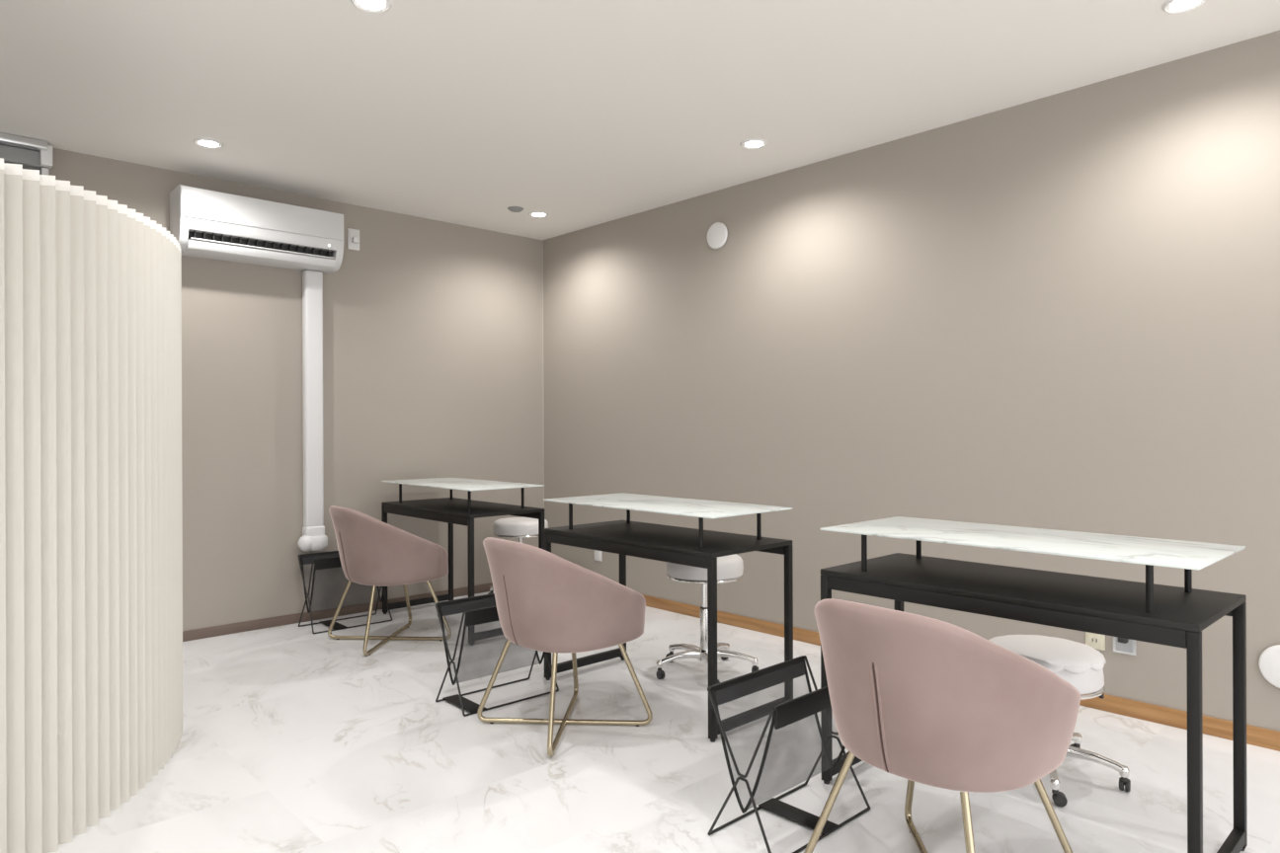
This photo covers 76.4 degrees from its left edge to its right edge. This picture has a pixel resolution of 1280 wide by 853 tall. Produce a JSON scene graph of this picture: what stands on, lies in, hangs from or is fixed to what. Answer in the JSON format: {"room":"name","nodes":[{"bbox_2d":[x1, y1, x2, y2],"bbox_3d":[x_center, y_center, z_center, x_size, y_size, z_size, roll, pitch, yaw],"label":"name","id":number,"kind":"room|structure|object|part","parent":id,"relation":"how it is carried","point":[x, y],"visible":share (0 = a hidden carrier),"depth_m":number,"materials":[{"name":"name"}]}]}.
{"room":"service shop","nodes":[
{"label":"service shop","id":0,"kind":"room"},
{"bbox_2d":[49,148,543,631],"bbox_3d":[-2.828,-0.105,4.140,5.670,2.534,0.120,0,0,-43],"label":"wall","id":1,"kind":"structure","parent":0,"point":[433,329],"depth_m":5.04,"materials":[{"name":"beige paint"}]},
{"bbox_2d":[0,132,52,175],"bbox_3d":[-3.450,-0.551,3.406,1.622,1.632,0.105,0,0,-43],"label":"window","id":2,"kind":"structure","parent":1,"relation":"in","point":[33,154],"depth_m":3.89,"materials":[{"name":"silver metal"}]},
{"bbox_3d":[-3.492,-0.495,3.424,1.584,1.520,0.020,0,0,-43],"label":"pane","id":3,"kind":"part","parent":2,"relation":"part of","materials":[{"name":"grey glass"}]},
{"bbox_3d":[-3.461,-1.348,3.399,1.600,0.040,0.105,0,0,-43],"label":"head rail","id":4,"kind":"part","parent":2,"relation":"part of","materials":[{"name":"silver metal"}]},
{"bbox_3d":[-2.899,-0.497,3.969,0.030,1.520,0.035,0,0,-43],"label":"frame","id":5,"kind":"part","parent":2,"relation":"part of","materials":[{"name":"white plastic"}]},
{"bbox_2d":[169,184,343,273],"bbox_3d":[-2.097,-1.089,4.592,0.937,0.328,0.224,0,0,-43],"label":"air conditioner","id":6,"kind":"object","parent":1,"relation":"attached to","point":[205,223],"visible":1,"depth_m":4.46,"materials":[{"name":"white plastic"}]},
{"bbox_2d":[187,231,332,257],"bbox_3d":[-2.097,-0.996,4.537,0.776,0.066,0.004,0,0,-43],"label":"grille","id":7,"kind":"object","parent":6,"relation":"attached to","point":[207,236],"depth_m":4.50,"materials":[{"name":"grey plastic"}]},
{"bbox_3d":[-2.051,-1.167,4.487,0.856,0.156,0.006,0,0,-43],"label":"panel","id":8,"kind":"part","parent":6,"relation":"part of","materials":[{"name":"white plastic"}]},
{"bbox_2d":[297,269,327,552],"bbox_3d":[-1.935,-0.093,4.811,0.166,1.661,0.122,0,0,-43],"label":"pipe cover","id":9,"kind":"object","parent":1,"relation":"attached to","point":[313,538],"visible":1,"depth_m":4.81,"materials":[{"name":"white plastic"}]},
{"bbox_2d":[182,582,492,641],"bbox_3d":[-2.736,1.134,4.134,5.550,0.056,0.008,0,0,-43],"label":"baseboard","id":10,"kind":"structure","parent":1,"relation":"attached to","point":[221,630],"depth_m":4.80,"materials":[{"name":"brown"}]},
{"bbox_2d":[347,228,359,250],"bbox_3d":[-1.762,-1.160,5.033,0.074,0.128,0.040,0,0,-43],"label":"wall socket","id":11,"kind":"object","parent":1,"relation":"attached to","point":[353,234],"visible":1,"depth_m":5.03,"materials":[{"name":"white plastic"}]},
{"bbox_3d":[-1.770,-1.160,5.041,0.052,0.108,0.003,0,0,-43],"label":"plate","id":12,"kind":"part","parent":11,"relation":"part of","materials":[{"name":"white plastic"}]},
{"bbox_2d":[542,240,544,508],"bbox_3d":[-0.718,-0.146,6.030,0.006,2.468,0.006,0,0,-43],"label":"trim","id":13,"kind":"structure","parent":1,"relation":"attached to","point":[542,240],"depth_m":6.03,"materials":[{"name":"beige"}]},
{"bbox_2d":[0,0,1279,239],"bbox_3d":[-0.188,-1.433,1.402,5.790,0.100,7.735,0,0,-43],"label":"ceiling","id":14,"kind":"structure","parent":0,"point":[584,114],"depth_m":3.25,"materials":[{"name":"white paint"}]},
{"bbox_2d":[193,137,224,148],"bbox_3d":[-2.088,-1.371,3.941,0.132,0.008,0.132,0,0,-43],"label":"recessed light","id":15,"kind":"object","parent":14,"relation":"in","point":[205,142],"visible":1,"depth_m":3.92,"materials":[{"name":"white"}]},
{"bbox_2d":[350,0,392,12],"bbox_3d":[-0.872,-1.376,2.641,0.132,0.008,0.132,0,0,-43],"label":"recessed light","id":16,"kind":"object","parent":14,"relation":"in","point":[376,6],"visible":1,"depth_m":2.65,"materials":[{"name":"white"}]},
{"bbox_2d":[507,206,523,212],"bbox_3d":[-0.786,-1.371,5.147,0.100,0.018,0.100,0,0,-43],"label":"smoke detector","id":17,"kind":"object","parent":14,"relation":"attached to","point":[511,208],"visible":1,"depth_m":5.12,"materials":[{"name":"grey plastic"}]},
{"bbox_2d":[528,211,548,217],"bbox_3d":[-0.659,-1.376,5.279,0.132,0.008,0.132,0,0,-43],"label":"recessed light","id":18,"kind":"object","parent":14,"relation":"in","point":[531,213],"visible":1,"depth_m":5.26,"materials":[{"name":"white plastic"}]},
{"bbox_2d":[740,138,767,149],"bbox_3d":[0.557,-1.381,3.979,0.132,0.008,0.132,0,0,-43],"label":"recessed light","id":19,"kind":"object","parent":14,"relation":"in","point":[752,143],"visible":1,"depth_m":3.96,"materials":[{"name":"white"}]},
{"bbox_2d":[1161,0,1207,12],"bbox_3d":[1.786,-1.387,2.666,0.132,0.008,0.132,0,0,-43],"label":"recessed light","id":20,"kind":"object","parent":14,"relation":"in","point":[1170,6],"visible":1,"depth_m":2.67,"materials":[{"name":"white"}]},
{"bbox_2d":[48,590,1279,852],"bbox_3d":[-0.177,1.201,1.401,5.790,0.100,7.735,0,0,-43],"label":"floor","id":21,"kind":"structure","parent":0,"point":[294,740],"depth_m":2.73,"materials":[{"name":"stone"}]},
{"bbox_2d":[0,158,182,852],"bbox_3d":[-1.928,0.238,2.445,0.706,1.840,2.454,0,0,-1],"label":"folding screen","id":22,"kind":"object","parent":21,"relation":"on","point":[91,488],"visible":1,"depth_m":2.31,"materials":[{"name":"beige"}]},
{"bbox_2d":[297,551,392,634],"bbox_3d":[-1.726,0.950,4.774,0.470,0.417,0.238,0,0,-42],"label":"magazine rack","id":23,"kind":"object","parent":21,"relation":"on","point":[323,560],"visible":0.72,"depth_m":4.68,"materials":[{"name":"black metal"}]},
{"bbox_2d":[327,505,451,655],"bbox_3d":[-1.356,0.786,4.403,0.592,0.742,0.586,0,0,-41],"label":"shell chair","id":24,"kind":"object","parent":21,"relation":"on","point":[373,552],"visible":1,"depth_m":4.18,"materials":[{"name":"pink fabric"}]},
{"bbox_3d":[-1.356,0.986,4.402,0.019,0.337,0.682,0,0,4],"label":"leg frame","id":25,"kind":"part","parent":24,"relation":"part of","materials":[{"name":"gold metal"}]},
{"bbox_3d":[-1.356,0.986,4.402,0.682,0.336,0.019,0,0,4],"label":"leg frame","id":26,"kind":"part","parent":24,"relation":"part of","materials":[{"name":"gold metal"}]},
{"bbox_2d":[381,478,544,645],"bbox_3d":[-1.067,0.745,4.819,0.485,0.822,1.030,0,0,-43],"label":"desk","id":27,"kind":"object","parent":21,"relation":"on","point":[451,511],"visible":0.8,"depth_m":4.68,"materials":[{"name":"black"}]},
{"bbox_3d":[-1.578,0.817,5.029,0.026,0.660,0.026,0,0,-43],"label":"leg","id":28,"kind":"part","parent":27,"relation":"part of","materials":[{"name":"black metal"}]},
{"bbox_3d":[-1.468,0.406,4.990,0.017,0.125,0.017,0,0,-43],"label":"post","id":29,"kind":"part","parent":27,"relation":"part of","materials":[{"name":"black metal"}]},
{"bbox_3d":[-1.409,1.117,5.186,0.433,0.036,0.026,0,0,-43],"label":"rail","id":30,"kind":"part","parent":27,"relation":"part of","materials":[{"name":"black metal"}]},
{"bbox_3d":[-1.243,0.816,5.343,0.026,0.660,0.026,0,0,-43],"label":"leg","id":31,"kind":"part","parent":27,"relation":"part of","materials":[{"name":"black metal"}]},
{"bbox_3d":[-1.213,0.405,5.228,0.017,0.125,0.017,0,0,-43],"label":"post","id":32,"kind":"part","parent":27,"relation":"part of","materials":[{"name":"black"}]},
{"bbox_2d":[381,478,544,490],"bbox_3d":[-1.069,0.338,4.819,0.485,0.007,1.030,0,0,-43],"label":"shelf","id":33,"kind":"object","parent":27,"relation":"attached to","point":[461,484],"depth_m":4.71,"materials":[{"name":"white stone"}]},
{"bbox_3d":[-0.925,0.403,4.410,0.017,0.125,0.017,0,0,-43],"label":"post","id":34,"kind":"part","parent":27,"relation":"part of","materials":[{"name":"black metal"}]},
{"bbox_3d":[-0.892,0.814,4.296,0.026,0.660,0.026,0,0,-43],"label":"leg","id":35,"kind":"part","parent":27,"relation":"part of","materials":[{"name":"black metal"}]},
{"bbox_3d":[-0.723,1.114,4.453,0.433,0.036,0.026,0,0,-43],"label":"rail","id":36,"kind":"part","parent":27,"relation":"part of","materials":[{"name":"black metal"}]},
{"bbox_3d":[-0.670,0.402,4.649,0.017,0.125,0.017,0,0,-43],"label":"post","id":37,"kind":"part","parent":27,"relation":"part of","materials":[{"name":"black metal"}]},
{"bbox_3d":[-0.557,0.813,4.610,0.026,0.660,0.026,0,0,-43],"label":"leg","id":38,"kind":"part","parent":27,"relation":"part of","materials":[{"name":"black metal"}]},
{"bbox_2d":[435,593,559,717],"bbox_3d":[-0.605,0.945,3.474,0.470,0.417,0.238,0,0,-42],"label":"magazine rack","id":39,"kind":"object","parent":21,"relation":"on","point":[480,609],"visible":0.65,"depth_m":3.38,"materials":[{"name":"black metal"}]},
{"bbox_2d":[487,517,548,594],"bbox_3d":[-0.791,0.883,5.410,0.480,0.542,0.463,0,0,7],"label":"stool","id":40,"kind":"object","parent":21,"relation":"on","point":[520,528],"visible":0.34,"depth_m":5.25,"materials":[{"name":"white leather"}]},
{"bbox_3d":[-0.790,0.658,5.394,0.360,0.093,0.360,0,0,7],"label":"seat","id":41,"kind":"part","parent":40,"relation":"part of","materials":[{"name":"white leather"}]},
{"bbox_2d":[477,537,652,757],"bbox_3d":[-0.292,0.781,3.143,0.592,0.742,0.586,0,0,-42],"label":"shell chair","id":42,"kind":"object","parent":21,"relation":"on","point":[548,602],"visible":1,"depth_m":2.92,"materials":[{"name":"pink fabric"}]},
{"bbox_3d":[-0.292,0.982,3.142,0.019,0.337,0.682,0,0,3],"label":"leg frame","id":43,"kind":"part","parent":42,"relation":"part of","materials":[{"name":"gold metal"}]},
{"bbox_3d":[-0.292,0.981,3.142,0.682,0.336,0.019,0,0,3],"label":"leg frame","id":44,"kind":"part","parent":42,"relation":"part of","materials":[{"name":"gold metal"}]},
{"bbox_2d":[543,492,793,742],"bbox_3d":[0.089,0.740,3.496,0.485,0.822,1.030,0,0,-43],"label":"desk","id":45,"kind":"object","parent":21,"relation":"on","point":[693,547],"visible":0.9,"depth_m":3.29,"materials":[{"name":"black metal"}]},
{"bbox_3d":[-0.422,0.812,3.706,0.026,0.660,0.026,0,0,-43],"label":"leg","id":46,"kind":"part","parent":45,"relation":"part of","materials":[{"name":"black metal"}]},
{"bbox_3d":[-0.311,0.401,3.667,0.017,0.125,0.017,0,0,-43],"label":"post","id":47,"kind":"part","parent":45,"relation":"part of","materials":[{"name":"black metal"}]},
{"bbox_3d":[-0.253,1.112,3.863,0.433,0.036,0.026,0,0,-43],"label":"rail","id":48,"kind":"part","parent":45,"relation":"part of","materials":[{"name":"black metal"}]},
{"bbox_3d":[-0.086,0.811,4.020,0.026,0.660,0.026,0,0,-43],"label":"leg","id":49,"kind":"part","parent":45,"relation":"part of","materials":[{"name":"black metal"}]},
{"bbox_3d":[-0.057,0.400,3.905,0.017,0.125,0.017,0,0,-43],"label":"post","id":50,"kind":"part","parent":45,"relation":"part of","materials":[{"name":"black metal"}]},
{"bbox_2d":[543,492,792,518],"bbox_3d":[0.087,0.333,3.496,0.485,0.007,1.030,0,0,-43],"label":"shelf","id":51,"kind":"object","parent":45,"relation":"attached to","point":[700,509],"depth_m":3.40,"materials":[{"name":"white stone"}]},
{"bbox_3d":[0.231,0.398,3.087,0.017,0.125,0.017,0,0,-43],"label":"post","id":52,"kind":"part","parent":45,"relation":"part of","materials":[{"name":"black metal"}]},
{"bbox_3d":[0.265,0.809,2.973,0.026,0.660,0.026,0,0,-43],"label":"leg","id":53,"kind":"part","parent":45,"relation":"part of","materials":[{"name":"black metal"}]},
{"bbox_3d":[0.433,1.109,3.130,0.433,0.036,0.026,0,0,-43],"label":"rail","id":54,"kind":"part","parent":45,"relation":"part of","materials":[{"name":"black metal"}]},
{"bbox_3d":[0.486,0.397,3.326,0.017,0.125,0.017,0,0,-43],"label":"post","id":55,"kind":"part","parent":45,"relation":"part of","materials":[{"name":"black metal"}]},
{"bbox_3d":[0.600,0.808,3.287,0.026,0.660,0.026,0,0,-43],"label":"leg","id":56,"kind":"part","parent":45,"relation":"part of","materials":[{"name":"black metal"}]},
{"bbox_2d":[656,554,758,683],"bbox_3d":[0.309,0.874,3.793,0.480,0.550,0.463,0,0,-4],"label":"stool","id":57,"kind":"object","parent":21,"relation":"on","point":[730,568],"visible":0.66,"depth_m":3.74,"materials":[{"name":"white leather"}]},
{"bbox_3d":[0.303,0.645,3.808,0.360,0.093,0.360,0,0,-4],"label":"seat","id":58,"kind":"part","parent":57,"relation":"part of","materials":[{"name":"white leather"}]},
{"bbox_2d":[707,655,870,852],"bbox_3d":[0.439,0.940,2.363,0.470,0.417,0.238,0,0,-43],"label":"magazine rack","id":59,"kind":"object","parent":21,"relation":"on","point":[784,714],"visible":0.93,"depth_m":2.33,"materials":[{"name":"black metal"}]},
{"bbox_2d":[803,598,1080,852],"bbox_3d":[0.741,0.777,2.018,0.592,0.742,0.586,0,0,-40],"label":"shell chair","id":60,"kind":"object","parent":21,"relation":"on","point":[914,697],"visible":1,"depth_m":1.79,"materials":[{"name":"pink fabric"}]},
{"bbox_3d":[0.741,0.977,2.017,0.487,0.336,0.487,0,0,-40],"label":"leg frame","id":61,"kind":"part","parent":60,"relation":"part of","materials":[{"name":"gold metal"}]},
{"bbox_3d":[0.741,0.977,2.017,0.019,0.337,0.682,0,0,5],"label":"leg frame","id":62,"kind":"part","parent":60,"relation":"part of","materials":[{"name":"gold metal"}]},
{"bbox_2d":[820,516,1247,852],"bbox_3d":[1.111,0.735,2.410,0.485,0.822,1.030,0,0,-43],"label":"desk","id":63,"kind":"object","parent":21,"relation":"on","point":[1148,611],"visible":0.8,"depth_m":2.20,"materials":[{"name":"black"}]},
{"bbox_3d":[0.600,0.808,2.620,0.026,0.660,0.026,0,0,-43],"label":"leg","id":64,"kind":"part","parent":63,"relation":"part of","materials":[{"name":"black metal"}]},
{"bbox_3d":[0.769,1.108,2.777,0.433,0.036,0.026,0,0,-43],"label":"rail","id":65,"kind":"part","parent":63,"relation":"part of","materials":[{"name":"black metal"}]},
{"bbox_3d":[0.711,0.396,2.581,0.017,0.125,0.017,0,0,-43],"label":"post","id":66,"kind":"part","parent":63,"relation":"part of","materials":[{"name":"black metal"}]},
{"bbox_3d":[0.935,0.807,2.934,0.026,0.660,0.026,0,0,-43],"label":"leg","id":67,"kind":"part","parent":63,"relation":"part of","materials":[{"name":"black metal"}]},
{"bbox_3d":[0.965,0.395,2.820,0.017,0.125,0.017,0,0,-43],"label":"post","id":68,"kind":"part","parent":63,"relation":"part of","materials":[{"name":"black metal"}]},
{"bbox_2d":[820,516,1245,570],"bbox_3d":[1.109,0.328,2.411,0.485,0.007,1.030,0,0,-43],"label":"shelf","id":69,"kind":"object","parent":63,"relation":"attached to","point":[1150,552],"depth_m":2.30,"materials":[{"name":"white stone"}]},
{"bbox_3d":[1.253,0.394,2.002,0.017,0.125,0.017,0,0,-43],"label":"post","id":70,"kind":"part","parent":63,"relation":"part of","materials":[{"name":"black metal"}]},
{"bbox_3d":[1.508,0.393,2.240,0.017,0.125,0.017,0,0,-43],"label":"post","id":71,"kind":"part","parent":63,"relation":"part of","materials":[{"name":"black metal"}]},
{"bbox_3d":[1.286,0.805,1.887,0.026,0.660,0.026,0,0,-43],"label":"leg","id":72,"kind":"part","parent":63,"relation":"part of","materials":[{"name":"black metal"}]},
{"bbox_3d":[1.455,1.105,2.044,0.433,0.036,0.026,0,0,-43],"label":"rail","id":73,"kind":"part","parent":63,"relation":"part of","materials":[{"name":"black metal"}]},
{"bbox_3d":[1.621,0.804,2.201,0.026,0.660,0.026,0,0,-43],"label":"leg","id":74,"kind":"part","parent":63,"relation":"part of","materials":[{"name":"black metal"}]},
{"bbox_2d":[988,635,1130,807],"bbox_3d":[1.342,0.931,2.678,0.463,0.426,0.480,0,0,36],"label":"stool","id":75,"kind":"object","parent":21,"relation":"on","point":[1080,665],"visible":0.52,"depth_m":2.56,"materials":[{"name":"white leather"}]},
{"bbox_3d":[1.326,0.787,2.683,0.354,0.092,0.354,0,0,36],"label":"seat","id":76,"kind":"part","parent":75,"relation":"part of","materials":[{"name":"white leather"}]},
{"bbox_2d":[543,30,1279,731],"bbox_3d":[1.887,-0.124,3.339,0.120,2.534,7.735,0,0,-43],"label":"wall","id":77,"kind":"structure","parent":0,"point":[1061,311],"depth_m":3.65,"materials":[{"name":"beige paint"}]},
{"bbox_2d":[594,550,601,561],"bbox_3d":[-0.288,0.863,5.572,0.010,0.115,0.075,0,0,-43],"label":"wall socket","id":78,"kind":"object","parent":77,"relation":"attached to","point":[598,554],"visible":0.55,"depth_m":5.56,"materials":[{"name":"white plastic"}]},
{"bbox_2d":[707,222,727,249],"bbox_3d":[0.450,-1.118,4.765,0.024,0.158,0.158,0,0,-43],"label":"air vent","id":79,"kind":"object","parent":77,"relation":"in","point":[717,234],"visible":1,"depth_m":4.75,"materials":[{"name":"white plastic"}]},
{"bbox_2d":[642,594,1279,751],"bbox_3d":[1.848,1.110,3.292,0.009,0.067,7.487,0,0,-43],"label":"baseboard","id":80,"kind":"structure","parent":77,"relation":"attached to","point":[1255,736],"depth_m":3.22,"materials":[{"name":"orange wood"}]},
{"bbox_2d":[1085,632,1105,650],"bbox_3d":[1.842,0.841,3.296,0.011,0.120,0.072,0,0,-43],"label":"wall socket","id":81,"kind":"object","parent":77,"relation":"attached to","point":[1095,641],"visible":0.56,"depth_m":3.29,"materials":[{"name":"beige plastic"}]},
{"bbox_3d":[1.839,0.841,3.294,0.003,0.101,0.052,0,0,-43],"label":"plate","id":82,"kind":"part","parent":81,"relation":"part of","materials":[{"name":"beige plastic"}]},
{"bbox_2d":[1112,637,1136,655],"bbox_3d":[1.904,0.837,3.208,0.040,0.125,0.085,0,0,-43],"label":"wall socket","id":83,"kind":"object","parent":77,"relation":"attached to","point":[1120,645],"visible":0.53,"depth_m":3.21,"materials":[{"name":"white plastic"}]},
{"bbox_3d":[1.913,0.837,3.216,0.003,0.105,0.061,0,0,-43],"label":"plate","id":84,"kind":"part","parent":83,"relation":"part of","materials":[{"name":"silver metal"}]},
{"bbox_2d":[1258,644,1279,688],"bbox_3d":[2.257,0.844,2.842,0.024,0.158,0.158,0,0,-43],"label":"air vent","id":85,"kind":"object","parent":77,"relation":"in","point":[1269,660],"visible":1,"depth_m":2.87,"materials":[{"name":"white plastic"}]}
]}

